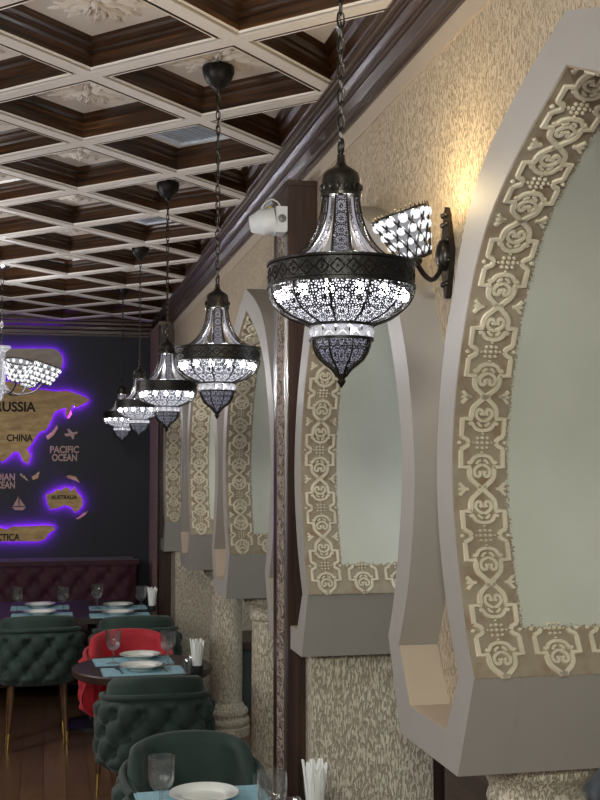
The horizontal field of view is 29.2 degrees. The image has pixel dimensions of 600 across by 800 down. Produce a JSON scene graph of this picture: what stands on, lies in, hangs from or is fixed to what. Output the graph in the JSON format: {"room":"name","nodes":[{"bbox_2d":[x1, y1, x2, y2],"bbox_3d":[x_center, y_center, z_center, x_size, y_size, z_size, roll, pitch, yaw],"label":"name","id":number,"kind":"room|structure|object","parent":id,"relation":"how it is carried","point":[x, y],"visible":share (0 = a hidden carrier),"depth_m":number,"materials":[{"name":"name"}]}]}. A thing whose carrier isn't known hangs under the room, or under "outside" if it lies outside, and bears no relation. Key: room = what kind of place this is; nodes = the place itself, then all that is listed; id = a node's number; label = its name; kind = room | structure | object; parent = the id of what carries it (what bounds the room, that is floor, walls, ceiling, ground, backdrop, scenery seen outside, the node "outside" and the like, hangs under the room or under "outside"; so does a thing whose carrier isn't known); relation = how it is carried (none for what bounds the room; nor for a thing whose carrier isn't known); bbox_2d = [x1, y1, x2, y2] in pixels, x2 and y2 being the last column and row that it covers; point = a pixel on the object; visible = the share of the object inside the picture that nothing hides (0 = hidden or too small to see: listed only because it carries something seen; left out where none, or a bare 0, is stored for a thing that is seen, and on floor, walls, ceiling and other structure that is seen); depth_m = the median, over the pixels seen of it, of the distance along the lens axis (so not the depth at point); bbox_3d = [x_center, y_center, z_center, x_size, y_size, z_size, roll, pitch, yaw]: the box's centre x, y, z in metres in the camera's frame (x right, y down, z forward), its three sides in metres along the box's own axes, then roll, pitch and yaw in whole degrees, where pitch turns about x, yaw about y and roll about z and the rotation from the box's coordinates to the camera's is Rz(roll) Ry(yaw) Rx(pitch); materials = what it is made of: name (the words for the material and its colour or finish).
{"room":"restaurant dining room","nodes":[
{"label":"restaurant dining room","id":0,"kind":"room"},
{"bbox_2d":[0,326,153,611],"bbox_3d":[-2.982,0.730,9.353,4.200,2.950,0.100,1,-3,-12],"label":"wall","id":1,"kind":"structure","parent":0,"point":[113,476],"depth_m":9.59,"materials":[{"name":"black paint"}]},
{"bbox_2d":[0,481,14,488],"bbox_3d":[-2.437,0.696,9.419,0.198,0.060,0.006,1,-3,-12],"label":"lettering","id":2,"kind":"object","parent":1,"relation":"attached to","point":[1,482],"visible":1,"depth_m":9.42,"materials":[{"name":"pink wood"}]},
{"bbox_2d":[0,473,14,480],"bbox_3d":[-2.446,0.631,9.421,0.214,0.060,0.006,1,-3,-12],"label":"lettering","id":3,"kind":"object","parent":1,"relation":"attached to","point":[10,475],"visible":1,"depth_m":9.43,"materials":[{"name":"pink wood"}]},
{"bbox_2d":[12,498,25,509],"bbox_3d":[-2.305,0.847,9.436,0.112,0.118,0.016,1,-3,-12],"label":"sailboat","id":4,"kind":"object","parent":1,"relation":"attached to","point":[16,501],"visible":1,"depth_m":9.43,"materials":[{"name":"pink wood"}]},
{"bbox_2d":[0,525,54,541],"bbox_3d":[-2.461,1.090,9.370,0.909,0.131,0.053,1,-3,-12],"label":"landmass","id":5,"kind":"object","parent":1,"relation":"attached to","point":[14,533],"visible":1,"depth_m":9.40,"materials":[{"name":"brown wood"}]},
{"bbox_2d":[5,348,62,367],"bbox_3d":[-2.373,-0.319,9.468,0.826,0.220,0.047,1,-3,-12],"label":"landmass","id":6,"kind":"object","parent":1,"relation":"attached to","point":[50,356],"visible":0.57,"depth_m":9.50,"materials":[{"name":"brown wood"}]},
{"bbox_2d":[0,381,89,463],"bbox_3d":[-2.336,0.185,9.446,1.202,0.681,0.053,1,-3,-12],"label":"landmass","id":7,"kind":"object","parent":1,"relation":"attached to","point":[22,417],"visible":0.99,"depth_m":9.44,"materials":[{"name":"brown wood"}]},
{"bbox_2d":[46,426,57,439],"bbox_3d":[-2.054,0.269,9.523,0.096,0.125,0.016,1,-3,-12],"label":"island","id":8,"kind":"object","parent":1,"relation":"attached to","point":[52,433],"visible":1,"depth_m":9.52,"materials":[{"name":"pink wood"}]},
{"bbox_2d":[46,487,82,511],"bbox_3d":[-1.944,0.819,9.498,0.301,0.215,0.053,1,-3,-12],"label":"landmass","id":9,"kind":"object","parent":1,"relation":"attached to","point":[58,498],"visible":1,"depth_m":9.48,"materials":[{"name":"brown wood"}]},
{"bbox_2d":[52,454,76,460],"bbox_3d":[-1.953,0.477,9.537,0.203,0.060,0.006,1,-3,-12],"label":"lettering","id":10,"kind":"object","parent":1,"relation":"attached to","point":[63,455],"visible":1,"depth_m":9.53,"materials":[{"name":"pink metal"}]},
{"bbox_2d":[50,446,78,452],"bbox_3d":[-1.954,0.411,9.541,0.236,0.060,0.006,1,-3,-12],"label":"lettering","id":11,"kind":"object","parent":1,"relation":"attached to","point":[50,446],"visible":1,"depth_m":9.54,"materials":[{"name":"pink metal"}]},
{"bbox_2d":[64,429,77,438],"bbox_3d":[-1.903,0.282,9.555,0.114,0.083,0.016,1,-3,-12],"label":"plane","id":12,"kind":"object","parent":1,"relation":"attached to","point":[70,433],"visible":1,"depth_m":9.55,"materials":[{"name":"pink wood"}]},
{"bbox_2d":[67,475,79,482],"bbox_3d":[-1.883,0.655,9.539,0.115,0.067,0.016,1,-3,-12],"label":"landmass","id":13,"kind":"object","parent":1,"relation":"attached to","point":[68,476],"depth_m":9.53,"materials":[{"name":"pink wood"}]},
{"bbox_2d":[0,314,151,337],"bbox_3d":[-3.130,-0.637,9.287,3.850,0.168,0.112,1,-3,-12],"label":"trim","id":14,"kind":"structure","parent":1,"relation":"attached to","point":[14,324],"depth_m":9.56,"materials":[{"name":"brown wood"}]},
{"bbox_2d":[149,321,170,614],"bbox_3d":[-0.664,0.808,9.415,1.065,2.800,0.765,1,-3,-12],"label":"wall","id":15,"kind":"structure","parent":0,"point":[154,346],"depth_m":9.30,"materials":[{"name":"brown paint"}]},
{"bbox_2d":[0,0,336,294],"bbox_3d":[-1.057,-1.039,4.873,6.000,0.100,9.850,1,-3,-12],"label":"ceiling","id":16,"kind":"structure","parent":0,"point":[85,25],"depth_m":3.68,"materials":[{"name":"beige paint"}]},
{"bbox_2d":[0,265,62,400],"bbox_3d":[-1.855,-0.438,7.152,0.745,0.855,0.704,1,-3,-12],"label":"chandelier","id":17,"kind":"object","parent":16,"relation":"hanging from","point":[22,371],"visible":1,"depth_m":7.11,"materials":[{"name":"white glass"}]},
{"bbox_2d":[58,229,84,232],"bbox_3d":[-1.213,-0.913,6.117,0.290,0.028,0.290,-2,-4,33],"label":"ceiling medallion","id":18,"kind":"object","parent":16,"relation":"attached to","point":[72,230],"visible":0.16,"depth_m":6.21,"materials":[{"name":"beige paint"}]},
{"bbox_2d":[58,195,93,201],"bbox_3d":[-1.048,-0.954,5.368,0.290,0.028,0.290,-2,-4,33],"label":"ceiling medallion","id":19,"kind":"object","parent":16,"relation":"attached to","point":[75,197],"visible":0.28,"depth_m":5.43,"materials":[{"name":"beige paint"}]},
{"bbox_2d":[50,148,110,161],"bbox_3d":[-0.884,-0.994,4.619,0.290,0.028,0.290,-2,-4,33],"label":"ceiling medallion","id":20,"kind":"object","parent":16,"relation":"attached to","point":[82,153],"visible":0.44,"depth_m":4.66,"materials":[{"name":"beige paint"}]},
{"bbox_2d":[47,82,123,105],"bbox_3d":[-0.719,-1.035,3.870,0.290,0.028,0.290,-2,-4,33],"label":"ceiling medallion","id":21,"kind":"object","parent":16,"relation":"attached to","point":[68,93],"visible":0.56,"depth_m":3.89,"materials":[{"name":"beige paint"}]},
{"bbox_2d":[47,0,153,24],"bbox_3d":[-0.554,-1.075,3.121,0.290,0.028,0.290,-2,-4,33],"label":"ceiling medallion","id":22,"kind":"object","parent":16,"relation":"attached to","point":[125,7],"visible":0.99,"depth_m":3.15,"materials":[{"name":"beige paint"}]},
{"bbox_2d":[103,288,129,442],"bbox_3d":[-1.242,-0.257,8.046,0.266,1.120,0.266,0,-3,6],"label":"pendant lantern","id":23,"kind":"object","parent":16,"relation":"hanging from","point":[111,417],"visible":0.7,"depth_m":7.99,"materials":[{"name":"brown metal"}]},
{"bbox_2d":[115,246,154,437],"bbox_3d":[-0.913,-0.338,6.554,0.266,1.120,0.266,-1,-3,12],"label":"pendant lantern","id":24,"kind":"object","parent":16,"relation":"hanging from","point":[138,413],"visible":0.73,"depth_m":6.49,"materials":[{"name":"brown metal"}]},
{"bbox_2d":[132,217,172,224],"bbox_3d":[-0.756,-0.932,5.825,0.290,0.012,0.290,-2,-4,33],"label":"ceiling vent","id":25,"kind":"object","parent":16,"relation":"in","point":[155,220],"visible":0.19,"depth_m":5.94,"materials":[{"name":"white metal"}]},
{"bbox_2d":[136,179,196,431],"bbox_3d":[-0.583,-0.419,5.052,0.266,1.120,0.266,1,-3,-15],"label":"pendant lantern","id":26,"kind":"object","parent":16,"relation":"hanging from","point":[165,392],"visible":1,"depth_m":4.99,"materials":[{"name":"brown metal"}]},
{"bbox_2d":[146,178,192,186],"bbox_3d":[-0.591,-0.970,5.076,0.290,0.028,0.290,-2,-4,33],"label":"ceiling medallion","id":27,"kind":"object","parent":16,"relation":"attached to","point":[173,179],"visible":0.2,"depth_m":5.12,"materials":[{"name":"beige paint"}]},
{"bbox_2d":[149,125,228,146],"bbox_3d":[-0.426,-1.012,4.327,0.290,0.012,0.290,-2,-4,33],"label":"ceiling vent","id":28,"kind":"object","parent":16,"relation":"in","point":[192,135],"visible":0.47,"depth_m":4.40,"materials":[{"name":"white metal"}]},
{"bbox_2d":[0,0,391,321],"bbox_3d":[-2.102,-0.922,4.729,3.900,0.010,9.430,1,-3,-12],"label":"ceiling beams","id":29,"kind":"structure","parent":16,"relation":"attached to","point":[242,39],"depth_m":4.13,"materials":[{"name":"beige paint"}]},
{"bbox_2d":[174,60,259,418],"bbox_3d":[-0.255,-0.499,3.559,0.266,1.120,0.266,0,-3,-5],"label":"pendant lantern","id":30,"kind":"object","parent":16,"relation":"hanging from","point":[218,365],"visible":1,"depth_m":3.50,"materials":[{"name":"brown metal"}]},
{"bbox_2d":[172,48,264,72],"bbox_3d":[-0.262,-1.050,3.578,0.290,0.028,0.290,-2,-4,33],"label":"ceiling medallion","id":31,"kind":"object","parent":16,"relation":"attached to","point":[241,61],"visible":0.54,"depth_m":3.57,"materials":[{"name":"beige paint"}]},
{"bbox_2d":[267,0,415,387],"bbox_3d":[0.073,-0.580,2.067,0.266,1.120,0.266,0,-3,3],"label":"pendant lantern","id":32,"kind":"object","parent":16,"relation":"hanging from","point":[338,289],"visible":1,"depth_m":1.99,"materials":[{"name":"brown metal"}]},
{"bbox_2d":[190,664,203,673],"bbox_3d":[-0.467,1.219,5.213,0.060,0.035,0.060,1,-3,-12],"label":"cup","id":33,"kind":"object","parent":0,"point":[195,668],"depth_m":5.19,"materials":[{"name":"black plastic"}]},
{"bbox_2d":[0,685,590,799],"bbox_3d":[-0.842,1.954,3.734,6.000,0.100,11.850,1,-3,-12],"label":"floor","id":34,"kind":"structure","parent":0,"point":[38,765],"depth_m":6.58,"materials":[{"name":"brown laminate"}]},
{"bbox_2d":[0,615,84,753],"bbox_3d":[-1.574,1.674,6.892,0.577,0.800,0.495,1,-3,-16],"label":"tub chair","id":35,"kind":"object","parent":34,"relation":"on","point":[37,650],"visible":0.95,"depth_m":6.72,"materials":[{"name":"green fabric"}]},
{"bbox_2d":[0,599,137,730],"bbox_3d":[-1.955,1.727,7.372,1.780,0.745,0.900,1,-3,-12],"label":"dining table","id":36,"kind":"object","parent":34,"relation":"on","point":[80,610],"visible":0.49,"depth_m":7.46,"materials":[{"name":"brown wood"}]},
{"bbox_2d":[11,586,22,612],"bbox_3d":[-1.804,1.272,7.337,0.073,0.158,0.073,1,-3,-12],"label":"goblet","id":37,"kind":"object","parent":36,"relation":"on","point":[15,611],"visible":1,"depth_m":7.33,"materials":[{"name":"clear glass"}]},
{"bbox_2d":[10,605,68,610],"bbox_3d":[-1.703,1.361,7.533,0.372,0.003,0.210,1,-3,-12],"label":"placemat","id":38,"kind":"object","parent":36,"relation":"on","point":[13,608],"visible":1,"depth_m":7.53,"materials":[{"name":"blue fabric"}]},
{"bbox_2d":[25,602,55,607],"bbox_3d":[-1.709,1.349,7.560,0.201,0.023,0.201,1,-3,-12],"label":"plate","id":39,"kind":"object","parent":38,"relation":"on","point":[31,604],"visible":1,"depth_m":7.58,"materials":[{"name":"white ceramic"}]},
{"bbox_2d":[11,612,72,616],"bbox_3d":[-1.607,1.341,7.165,0.372,0.003,0.210,1,-3,-12],"label":"placemat","id":40,"kind":"object","parent":36,"relation":"on","point":[52,613],"visible":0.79,"depth_m":7.19,"materials":[{"name":"blue fabric"}]},
{"bbox_2d":[24,609,55,614],"bbox_3d":[-1.625,1.329,7.189,0.201,0.023,0.201,1,-3,-12],"label":"plate","id":41,"kind":"object","parent":40,"relation":"on","point":[31,611],"visible":0.98,"depth_m":7.21,"materials":[{"name":"white ceramic"}]},
{"bbox_2d":[57,587,68,611],"bbox_3d":[-1.511,1.272,7.337,0.073,0.158,0.073,1,-3,-12],"label":"goblet","id":42,"kind":"object","parent":36,"relation":"on","point":[57,587],"visible":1,"depth_m":7.33,"materials":[{"name":"clear glass"}]},
{"bbox_2d":[89,605,146,610],"bbox_3d":[-1.192,1.361,7.533,0.372,0.003,0.210,1,-3,-12],"label":"placemat","id":43,"kind":"object","parent":36,"relation":"on","point":[133,607],"visible":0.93,"depth_m":7.53,"materials":[{"name":"blue fabric"}]},
{"bbox_2d":[103,602,132,607],"bbox_3d":[-1.196,1.349,7.560,0.201,0.023,0.201,1,-3,-12],"label":"plate","id":44,"kind":"object","parent":43,"relation":"on","point":[110,604],"visible":1,"depth_m":7.58,"materials":[{"name":"white ceramic"}]},
{"bbox_2d":[89,612,149,617],"bbox_3d":[-1.121,1.341,7.165,0.372,0.003,0.210,1,-3,-12],"label":"placemat","id":45,"kind":"object","parent":36,"relation":"on","point":[94,615],"visible":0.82,"depth_m":7.19,"materials":[{"name":"blue fabric"}]},
{"bbox_2d":[102,609,133,615],"bbox_3d":[-1.138,1.329,7.189,0.201,0.023,0.201,1,-3,-12],"label":"plate","id":46,"kind":"object","parent":45,"relation":"on","point":[116,612],"visible":1,"depth_m":7.21,"materials":[{"name":"white ceramic"}]},
{"bbox_2d":[135,586,146,611],"bbox_3d":[-1.021,1.274,7.386,0.073,0.158,0.073,1,-3,-12],"label":"goblet","id":47,"kind":"object","parent":36,"relation":"on","point":[139,610],"visible":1,"depth_m":7.39,"materials":[{"name":"clear glass"}]},
{"bbox_2d":[147,587,157,610],"bbox_3d":[-0.949,1.276,7.390,0.063,0.155,0.067,-1,-3,25],"label":"napkin holder","id":48,"kind":"object","parent":36,"relation":"on","point":[152,593],"visible":1,"depth_m":7.37,"materials":[{"name":"white paper"}]},
{"bbox_2d":[147,605,156,610],"bbox_3d":[-0.950,1.336,7.383,0.060,0.035,0.060,1,-3,-12],"label":"cup","id":49,"kind":"object","parent":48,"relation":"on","point":[149,607],"depth_m":7.36,"materials":[{"name":"black plastic"}]},
{"bbox_2d":[0,556,138,687],"bbox_3d":[-2.802,1.705,8.689,3.150,0.930,1.130,1,-3,-12],"label":"banquette","id":50,"kind":"object","parent":34,"relation":"on","point":[40,578],"visible":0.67,"depth_m":8.95,"materials":[{"name":"fabric"}]},
{"bbox_2d":[78,628,173,795],"bbox_3d":[-0.910,1.629,6.068,0.531,0.800,0.470,1,-3,-10],"label":"tub chair","id":51,"kind":"object","parent":34,"relation":"on","point":[132,639],"visible":0.34,"depth_m":6.14,"materials":[{"name":"red fabric"}]},
{"bbox_2d":[88,615,182,655],"bbox_3d":[-0.986,1.674,6.891,0.577,0.800,0.495,1,-3,-12],"label":"tub chair","id":52,"kind":"object","parent":34,"relation":"on","point":[157,623],"visible":0.26,"depth_m":6.76,"materials":[{"name":"green fabric"}]},
{"bbox_2d":[72,654,211,685],"bbox_3d":[-0.741,1.619,5.381,0.650,0.745,0.650,1,-3,-12],"label":"round table","id":53,"kind":"object","parent":34,"relation":"on","point":[85,671],"visible":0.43,"depth_m":5.29,"materials":[{"name":"brown wood"}]},
{"bbox_2d":[92,656,174,666],"bbox_3d":[-0.801,1.252,5.513,0.372,0.003,0.210,1,-3,-15],"label":"placemat","id":54,"kind":"object","parent":53,"relation":"on","point":[103,662],"visible":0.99,"depth_m":5.52,"materials":[{"name":"blue fabric"}]},
{"bbox_2d":[105,630,120,662],"bbox_3d":[-0.885,1.170,5.449,0.073,0.158,0.073,1,-3,-12],"label":"goblet","id":55,"kind":"object","parent":54,"relation":"on","point":[105,630],"visible":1,"depth_m":5.44,"materials":[{"name":"clear glass"}]},
{"bbox_2d":[105,630,120,649],"bbox_3d":[-0.885,1.138,5.451,0.073,0.094,0.073,1,-3,-12],"label":"bowl","id":56,"kind":"object","parent":55,"relation":"on","point":[105,630],"depth_m":5.44,"materials":[{"name":"clear glass"}]},
{"bbox_2d":[119,650,160,659],"bbox_3d":[-0.777,1.242,5.584,0.201,0.023,0.201,1,-3,-12],"label":"plate","id":57,"kind":"object","parent":54,"relation":"on","point":[135,654],"visible":1,"depth_m":5.61,"materials":[{"name":"white ceramic"}]},
{"bbox_2d":[100,665,186,676],"bbox_3d":[-0.717,1.237,5.250,0.372,0.003,0.210,1,-3,-14],"label":"placemat","id":58,"kind":"object","parent":53,"relation":"on","point":[173,669],"visible":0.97,"depth_m":5.23,"materials":[{"name":"blue fabric"}]},
{"bbox_2d":[119,660,162,670],"bbox_3d":[-0.731,1.226,5.288,0.201,0.023,0.201,1,-3,-12],"label":"plate","id":59,"kind":"object","parent":58,"relation":"on","point":[142,665],"visible":1,"depth_m":5.31,"materials":[{"name":"white ceramic"}]},
{"bbox_2d":[160,630,175,665],"bbox_3d":[-0.622,1.169,5.422,0.073,0.158,0.073,1,-3,-12],"label":"goblet","id":60,"kind":"object","parent":53,"relation":"on","point":[161,630],"visible":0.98,"depth_m":5.42,"materials":[{"name":"clear glass"}]},
{"bbox_2d":[160,630,175,650],"bbox_3d":[-0.622,1.137,5.424,0.073,0.094,0.073,1,-3,-12],"label":"bowl","id":61,"kind":"object","parent":60,"relation":"on","point":[161,630],"depth_m":5.42,"materials":[{"name":"clear glass"}]},
{"bbox_2d":[183,658,190,673],"bbox_3d":[-0.510,1.200,5.190,0.034,0.070,0.034,1,-3,-12],"label":"shaker","id":62,"kind":"object","parent":53,"relation":"on","point":[186,660],"visible":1,"depth_m":5.18,"materials":[{"name":"silver glass"}]},
{"bbox_2d":[190,638,204,673],"bbox_3d":[-0.466,1.159,5.221,0.063,0.155,0.067,-1,-3,25],"label":"napkin holder","id":63,"kind":"object","parent":53,"relation":"on","point":[197,648],"visible":1,"depth_m":5.20,"materials":[{"name":"white paper"}]},
{"bbox_2d":[93,675,215,784],"bbox_3d":[-0.628,1.570,4.976,0.542,0.800,0.470,1,-3,-11],"label":"tub chair","id":64,"kind":"object","parent":34,"relation":"on","point":[131,710],"visible":0.7,"depth_m":4.82,"materials":[{"name":"green fabric"}]},
{"bbox_2d":[157,324,174,616],"bbox_3d":[-1.020,0.798,8.858,0.138,2.760,0.160,1,-3,-12],"label":"pilaster","id":65,"kind":"object","parent":34,"relation":"on","point":[163,558],"visible":0.21,"depth_m":8.76,"materials":[{"name":"brown wood"}]},
{"bbox_2d":[111,730,272,799],"bbox_3d":[-0.354,1.510,3.751,0.537,0.788,0.470,1,-3,-14],"label":"tub chair","id":66,"kind":"object","parent":34,"relation":"on","point":[200,755],"visible":0.81,"depth_m":3.86,"materials":[{"name":"green fabric"}]},
{"bbox_2d":[171,551,251,688],"bbox_3d":[-0.450,1.651,8.681,1.020,1.038,0.300,1,-3,-12],"label":"pier","id":67,"kind":"object","parent":34,"relation":"on","point":[190,591],"visible":0.14,"depth_m":8.46,"materials":[{"name":"stone"}]},
{"bbox_2d":[161,522,179,551],"bbox_3d":[-0.797,1.016,8.619,0.460,0.220,0.350,1,-3,-12],"label":"block","id":68,"kind":"object","parent":67,"relation":"on","point":[170,541],"visible":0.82,"depth_m":8.46,"materials":[{"name":"beige paint"}]},
{"bbox_2d":[203,570,249,737],"bbox_3d":[-0.466,1.573,7.241,0.304,1.039,0.304,1,-3,-12],"label":"column","id":69,"kind":"structure","parent":34,"relation":"on","point":[230,712],"depth_m":7.15,"materials":[{"name":"stone"}]},
{"bbox_2d":[179,530,212,569],"bbox_3d":[-0.500,0.943,7.268,0.460,0.220,0.600,1,-3,-12],"label":"block","id":70,"kind":"object","parent":69,"relation":"on","point":[195,550],"visible":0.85,"depth_m":7.01,"materials":[{"name":"beige paint"}]},
{"bbox_2d":[242,630,251,710],"bbox_3d":[0.044,1.910,8.212,1.050,0.470,0.540,1,-3,-12],"label":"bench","id":71,"kind":"object","parent":34,"relation":"on","point":[246,635],"visible":0.02,"depth_m":7.87,"materials":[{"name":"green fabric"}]},
{"bbox_2d":[244,598,272,792],"bbox_3d":[-0.141,1.493,5.769,0.304,1.039,0.304,1,-3,-12],"label":"column","id":72,"kind":"structure","parent":34,"relation":"on","point":[262,639],"depth_m":5.68,"materials":[{"name":"stone"}]},
{"bbox_2d":[212,547,266,598],"bbox_3d":[-0.176,0.863,5.795,0.460,0.220,0.600,1,-3,-12],"label":"block","id":73,"kind":"object","parent":72,"relation":"on","point":[234,576],"visible":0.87,"depth_m":5.54,"materials":[{"name":"beige paint"}]},
{"bbox_2d":[266,793,302,799],"bbox_3d":[-0.209,1.491,3.004,0.650,0.745,0.650,1,-3,-12],"label":"round table","id":74,"kind":"object","parent":34,"relation":"on","point":[271,796],"visible":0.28,"depth_m":3.28,"materials":[{"name":"brown wood"}]},
{"bbox_2d":[148,753,174,791],"bbox_3d":[-0.376,1.044,3.111,0.073,0.158,0.073,1,-3,-12],"label":"goblet","id":75,"kind":"object","parent":74,"relation":"on","point":[150,783],"visible":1,"depth_m":3.11,"materials":[{"name":"clear glass"}]},
{"bbox_2d":[133,785,270,799],"bbox_3d":[-0.275,1.130,3.254,0.372,0.003,0.210,1,-3,-14],"label":"placemat","id":76,"kind":"object","parent":74,"relation":"on","point":[247,792],"visible":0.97,"depth_m":3.29,"materials":[{"name":"blue fabric"}]},
{"bbox_2d":[168,782,239,799],"bbox_3d":[-0.271,1.116,3.245,0.201,0.023,0.201,1,-3,-12],"label":"plate","id":77,"kind":"object","parent":76,"relation":"on","point":[195,790],"visible":1,"depth_m":3.27,"materials":[{"name":"white ceramic"}]},
{"bbox_2d":[257,769,286,799],"bbox_3d":[-0.071,1.030,2.930,0.077,0.166,0.077,1,-3,-12],"label":"goblet","id":78,"kind":"object","parent":74,"relation":"on","point":[258,792],"visible":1,"depth_m":2.92,"materials":[{"name":"clear glass"}]},
{"bbox_2d":[291,796,300,799],"bbox_3d":[-0.011,1.084,3.040,0.034,0.070,0.034,1,-3,-12],"label":"shaker","id":79,"kind":"object","parent":74,"relation":"on","point":[293,797],"visible":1,"depth_m":3.04,"materials":[{"name":"silver glass"}]},
{"bbox_2d":[301,758,327,799],"bbox_3d":[0.041,1.039,3.064,0.066,0.163,0.071,-1,-3,25],"label":"napkin holder","id":80,"kind":"object","parent":74,"relation":"on","point":[315,775],"visible":1,"depth_m":3.04,"materials":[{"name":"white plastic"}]},
{"bbox_2d":[272,180,317,799],"bbox_3d":[-0.012,0.569,4.237,0.134,2.720,0.280,1,-3,-12],"label":"pilaster","id":81,"kind":"object","parent":34,"relation":"on","point":[300,196],"visible":0.6,"depth_m":4.15,"materials":[{"name":"brown wood"}]},
{"bbox_2d":[249,199,287,235],"bbox_3d":[-0.120,-0.664,4.168,0.136,0.137,0.103,1,-3,-12],"label":"security camera","id":82,"kind":"object","parent":81,"relation":"attached to","point":[272,221],"visible":1,"depth_m":4.13,"materials":[{"name":"white plastic"}]},
{"bbox_2d":[306,654,432,799],"bbox_3d":[0.200,1.413,4.264,0.440,1.038,0.520,1,-3,-12],"label":"wall","id":83,"kind":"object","parent":34,"relation":"on","point":[352,719],"visible":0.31,"depth_m":4.02,"materials":[{"name":"stone"}]},
{"bbox_2d":[265,574,273,634],"bbox_3d":[0.109,0.793,4.502,0.460,0.220,0.215,1,-3,-12],"label":"block","id":84,"kind":"object","parent":83,"relation":"on","point":[269,581],"visible":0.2,"depth_m":4.46,"materials":[{"name":"beige paint"}]},
{"bbox_2d":[290,593,393,656],"bbox_3d":[0.221,0.766,3.993,0.460,0.220,0.282,1,-3,-12],"label":"window sill","id":85,"kind":"structure","parent":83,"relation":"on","point":[339,624],"depth_m":3.89,"materials":[{"name":"beige paint"}]},
{"bbox_2d":[433,758,444,799],"bbox_3d":[0.486,0.580,4.264,0.070,2.700,0.070,1,-3,-12],"label":"post","id":86,"kind":"object","parent":34,"relation":"on","point":[438,769],"visible":0.02,"depth_m":4.19,"materials":[{"name":"brown wood"}]},
{"bbox_2d":[486,768,598,799],"bbox_3d":[0.547,1.325,2.639,0.304,1.039,0.304,1,-3,-12],"label":"column","id":87,"kind":"structure","parent":34,"relation":"on","point":[560,784],"depth_m":2.56,"materials":[{"name":"stone"}]},
{"bbox_2d":[388,636,599,776],"bbox_3d":[0.513,0.695,2.665,0.460,0.220,0.600,1,-3,-12],"label":"window sill","id":88,"kind":"structure","parent":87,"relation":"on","point":[549,723],"depth_m":2.42,"materials":[{"name":"beige paint"}]},
{"bbox_2d":[175,0,599,704],"bbox_3d":[0.036,-0.032,5.111,0.360,1.785,9.550,1,-3,-12],"label":"wall","id":89,"kind":"structure","parent":0,"point":[432,143],"depth_m":2.82,"materials":[{"name":"beige paint"}]},
{"bbox_2d":[163,368,189,531],"bbox_3d":[-0.662,0.277,8.042,0.460,1.215,1.354,1,-3,-12],"label":"arch surround","id":90,"kind":"object","parent":89,"relation":"attached to","point":[175,438],"visible":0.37,"depth_m":8.50,"materials":[{"name":"beige paint"}]},
{"bbox_2d":[0,0,384,321],"bbox_3d":[-2.102,-0.959,4.731,3.900,0.080,9.430,1,-3,-12],"label":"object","id":91,"kind":"structure","parent":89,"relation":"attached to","point":[26,23],"depth_m":4.27,"materials":[{"name":"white wood"}]},
{"bbox_2d":[187,328,225,548],"bbox_3d":[-0.338,0.198,6.569,0.460,1.215,1.354,1,-3,-12],"label":"arch surround","id":92,"kind":"object","parent":89,"relation":"attached to","point":[205,512],"visible":0.34,"depth_m":7.03,"materials":[{"name":"beige paint"}]},
{"bbox_2d":[223,289,273,577],"bbox_3d":[-0.014,0.118,5.097,0.460,1.215,1.354,1,-3,-12],"label":"arch surround","id":93,"kind":"object","parent":89,"relation":"attached to","point":[248,433],"visible":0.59,"depth_m":5.55,"materials":[{"name":"beige paint"}]},
{"bbox_2d":[150,11,383,319],"bbox_3d":[-0.274,-0.937,5.132,0.051,0.076,9.430,1,-3,-12],"label":"trim","id":94,"kind":"structure","parent":89,"relation":"attached to","point":[288,119],"depth_m":4.01,"materials":[{"name":"brown wood"}]},
{"bbox_2d":[151,0,465,326],"bbox_3d":[-0.203,-0.890,5.156,0.108,0.177,9.450,1,-3,-12],"label":"trim","id":95,"kind":"structure","parent":89,"relation":"attached to","point":[405,27],"depth_m":3.71,"materials":[{"name":"brown wood"}]},
{"bbox_2d":[173,0,490,328],"bbox_3d":[-0.148,-0.777,5.162,0.016,0.063,9.450,1,-3,-12],"label":"trim","id":96,"kind":"structure","parent":89,"relation":"attached to","point":[469,9],"depth_m":3.31,"materials":[{"name":"beige paint"}]},
{"bbox_2d":[294,206,445,644],"bbox_3d":[0.350,0.029,3.442,0.460,1.215,1.354,1,-3,-12],"label":"arch surround","id":97,"kind":"object","parent":89,"relation":"attached to","point":[365,464],"visible":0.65,"depth_m":3.89,"materials":[{"name":"beige paint"}]},
{"bbox_2d":[370,200,454,298],"bbox_3d":[0.285,-0.362,2.697,0.264,0.223,0.144,2,-4,-34],"label":"wall sconce","id":98,"kind":"object","parent":89,"relation":"attached to","point":[406,232],"visible":0.94,"depth_m":2.64,"materials":[{"name":"white glass"}]},
{"bbox_2d":[437,7,599,679],"bbox_3d":[0.675,-0.051,1.966,0.460,1.215,1.354,1,-3,-12],"label":"arch surround","id":99,"kind":"object","parent":89,"relation":"attached to","point":[518,438],"visible":1,"depth_m":2.43,"materials":[{"name":"beige paint"}]},
{"bbox_2d":[584,768,599,799],"bbox_3d":[1.619,0.518,5.429,0.100,2.950,9.550,1,-3,-12],"label":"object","id":100,"kind":"structure","parent":0,"point":[592,787],"depth_m":5.77,"materials":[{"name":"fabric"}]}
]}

